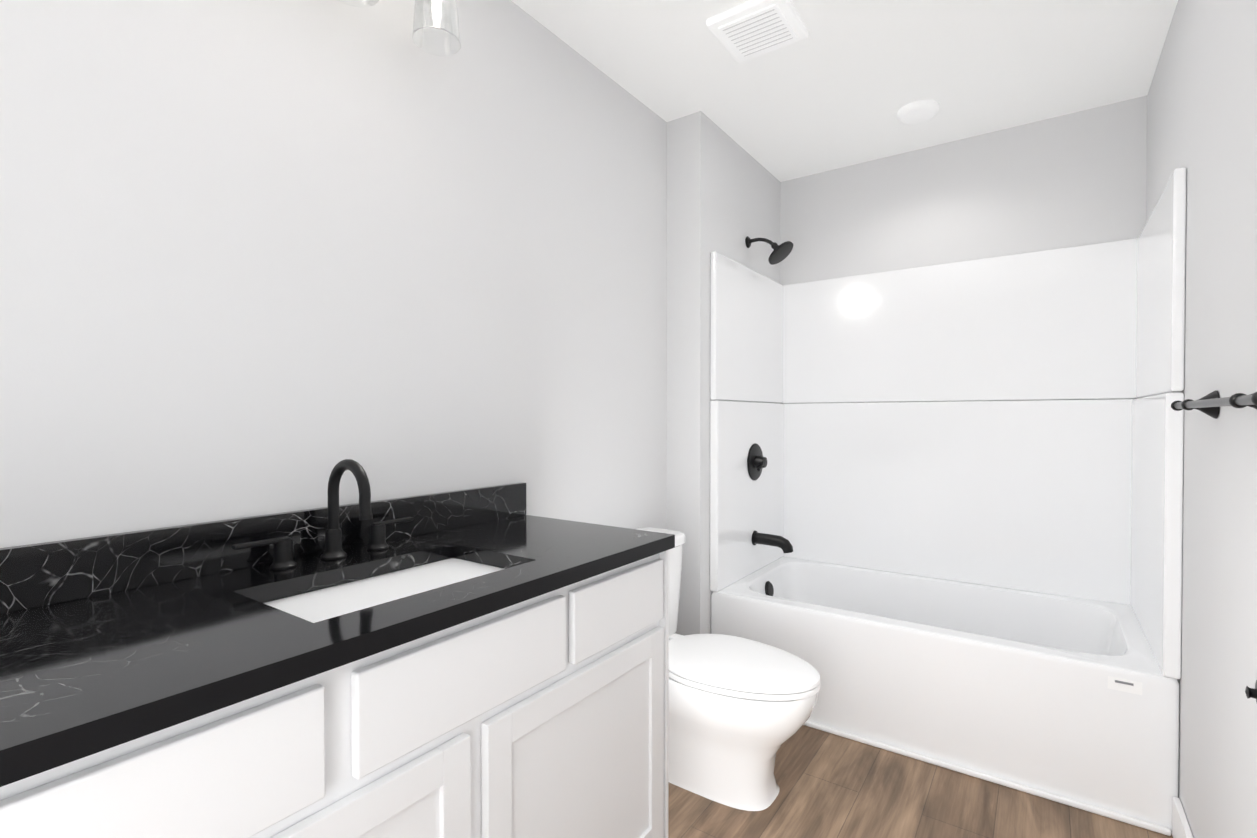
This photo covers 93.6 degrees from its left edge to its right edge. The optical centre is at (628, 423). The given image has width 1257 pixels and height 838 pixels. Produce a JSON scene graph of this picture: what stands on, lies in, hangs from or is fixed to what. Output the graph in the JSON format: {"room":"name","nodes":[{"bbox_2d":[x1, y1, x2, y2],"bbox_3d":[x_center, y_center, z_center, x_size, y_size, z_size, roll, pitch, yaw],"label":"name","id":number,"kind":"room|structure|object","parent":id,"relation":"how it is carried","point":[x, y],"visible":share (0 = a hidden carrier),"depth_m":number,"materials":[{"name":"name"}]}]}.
{"room":"bathroom","nodes":[
{"label":"bathroom","id":0,"kind":"room"},
{"bbox_2d":[0,0,666,547],"bbox_3d":[-0.843,-0.050,1.242,0.100,2.500,3.370,0,1,35],"label":"wall","id":1,"kind":"structure","parent":0,"point":[266,256],"depth_m":1.33,"materials":[{"name":"white paint"}]},
{"bbox_2d":[338,0,460,55],"bbox_3d":[-0.626,-1.054,1.291,0.181,0.234,0.600,0,1,35],"label":"sconce","id":2,"kind":"object","parent":1,"relation":"attached to","point":[436,29],"visible":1,"depth_m":1.42,"materials":[{"name":"clear glass"}]},
{"bbox_2d":[666,111,780,635],"bbox_3d":[0.488,-0.071,2.989,0.267,2.500,1.020,0,1,35],"label":"wall","id":3,"kind":"structure","parent":0,"point":[723,192],"depth_m":2.55,"materials":[{"name":"white paint"}]},
{"bbox_2d":[511,0,1177,181],"bbox_3d":[0.181,-1.324,1.130,1.885,0.050,4.390,0,1,35],"label":"ceiling","id":4,"kind":"structure","parent":0,"point":[843,83],"depth_m":2.16,"materials":[{"name":"white paint"}]},
{"bbox_2d":[706,0,808,62],"bbox_3d":[0.426,-1.292,1.936,0.256,0.030,0.256,0,1,35],"label":"fan","id":5,"kind":"object","parent":4,"relation":"attached to","point":[748,30],"visible":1,"depth_m":1.91,"materials":[{"name":"white plastic"}]},
{"bbox_2d":[897,100,938,123],"bbox_3d":[1.212,-1.297,2.472,0.160,0.033,0.160,0,1,35],"label":"recessed light","id":6,"kind":"object","parent":4,"relation":"in","point":[919,111],"visible":1,"depth_m":2.44,"materials":[{"name":"white"}]},
{"bbox_2d":[668,725,1172,837],"bbox_3d":[0.181,1.226,1.161,1.885,0.050,4.390,0,1,35],"label":"floor","id":7,"kind":"structure","parent":0,"point":[830,785],"depth_m":1.83,"materials":[{"name":"wood"}]},
{"bbox_2d":[0,551,668,837],"bbox_3d":[-0.764,0.770,0.794,0.547,0.871,2.254,0,1,35],"label":"bathroom vanity","id":8,"kind":"object","parent":7,"relation":"on","point":[482,663],"depth_m":0.97,"materials":[{"name":"white wood"}]},
{"bbox_2d":[0,515,674,790],"bbox_3d":[-0.757,0.317,0.785,0.562,0.034,2.256,0,1,35],"label":"countertop","id":9,"kind":"structure","parent":8,"relation":"on","point":[82,677],"depth_m":0.85,"materials":[{"name":"black stone"}]},
{"bbox_2d":[228,459,415,570],"bbox_3d":[-0.602,0.185,1.265,0.166,0.218,0.394,0,1,35],"label":"faucet","id":10,"kind":"object","parent":9,"relation":"on","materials":[{"name":"black metal"}]},
{"bbox_2d":[244,551,515,622],"bbox_3d":[-0.449,0.398,1.160,0.350,0.162,0.546,0,1,35],"label":"sink","id":11,"kind":"object","parent":9,"relation":"in","point":[319,599],"depth_m":1.19,"materials":[{"name":"white ceramic"}]},
{"bbox_2d":[637,527,820,810],"bbox_3d":[0.250,0.808,2.018,0.799,0.766,0.468,0,1,35],"label":"toilet","id":12,"kind":"object","parent":7,"relation":"on","point":[740,710],"visible":0.58,"depth_m":1.84,"materials":[{"name":"white ceramic"}]},
{"bbox_2d":[710,167,1186,833],"bbox_3d":[1.213,0.139,2.471,1.517,2.093,0.837,0,1,35],"label":"shower","id":13,"kind":"object","parent":7,"relation":"on","point":[982,573],"visible":0.98,"depth_m":2.54,"materials":[{"name":"white plastic"}]},
{"bbox_2d":[804,720,1170,835],"bbox_3d":[0.978,1.180,2.127,1.453,0.019,0.017,0,1,35],"label":"trim","id":14,"kind":"structure","parent":13,"relation":"attached to","point":[1054,797],"depth_m":1.94,"materials":[{"name":"white wood"}]},
{"bbox_2d":[780,95,1146,403],"bbox_3d":[1.482,-0.069,2.853,1.518,2.500,0.100,0,1,35],"label":"wall","id":15,"kind":"structure","parent":0,"point":[1074,179],"depth_m":2.70,"materials":[{"name":"white paint"}]},
{"bbox_2d":[1146,0,1256,837],"bbox_3d":[0.911,-0.043,0.632,0.100,2.500,4.390,0,1,35],"label":"wall","id":16,"kind":"structure","parent":0,"point":[1202,111],"depth_m":1.38,"materials":[{"name":"white paint"}]},
{"bbox_2d":[1172,797,1193,837],"bbox_3d":[0.621,1.153,0.340,0.021,0.115,3.352,0,1,35],"label":"baseboard","id":17,"kind":"structure","parent":16,"relation":"attached to","point":[1180,827],"depth_m":1.60,"materials":[{"name":"white wood"}]},
{"bbox_2d":[1171,390,1256,418],"bbox_3d":[1.218,-0.043,1.211,0.061,0.066,0.747,0,1,35],"label":"towel rail","id":18,"kind":"object","parent":16,"relation":"attached to","point":[1211,404],"visible":1,"depth_m":1.24,"materials":[{"name":"black metal"}]},
{"bbox_2d":[1245,680,1256,701],"bbox_3d":[1.131,0.487,1.065,0.027,0.068,0.068,0,1,35],"label":"robe hook","id":19,"kind":"object","parent":16,"relation":"attached to","point":[1251,692],"visible":1,"depth_m":1.06,"materials":[{"name":"black metal"}]}
]}

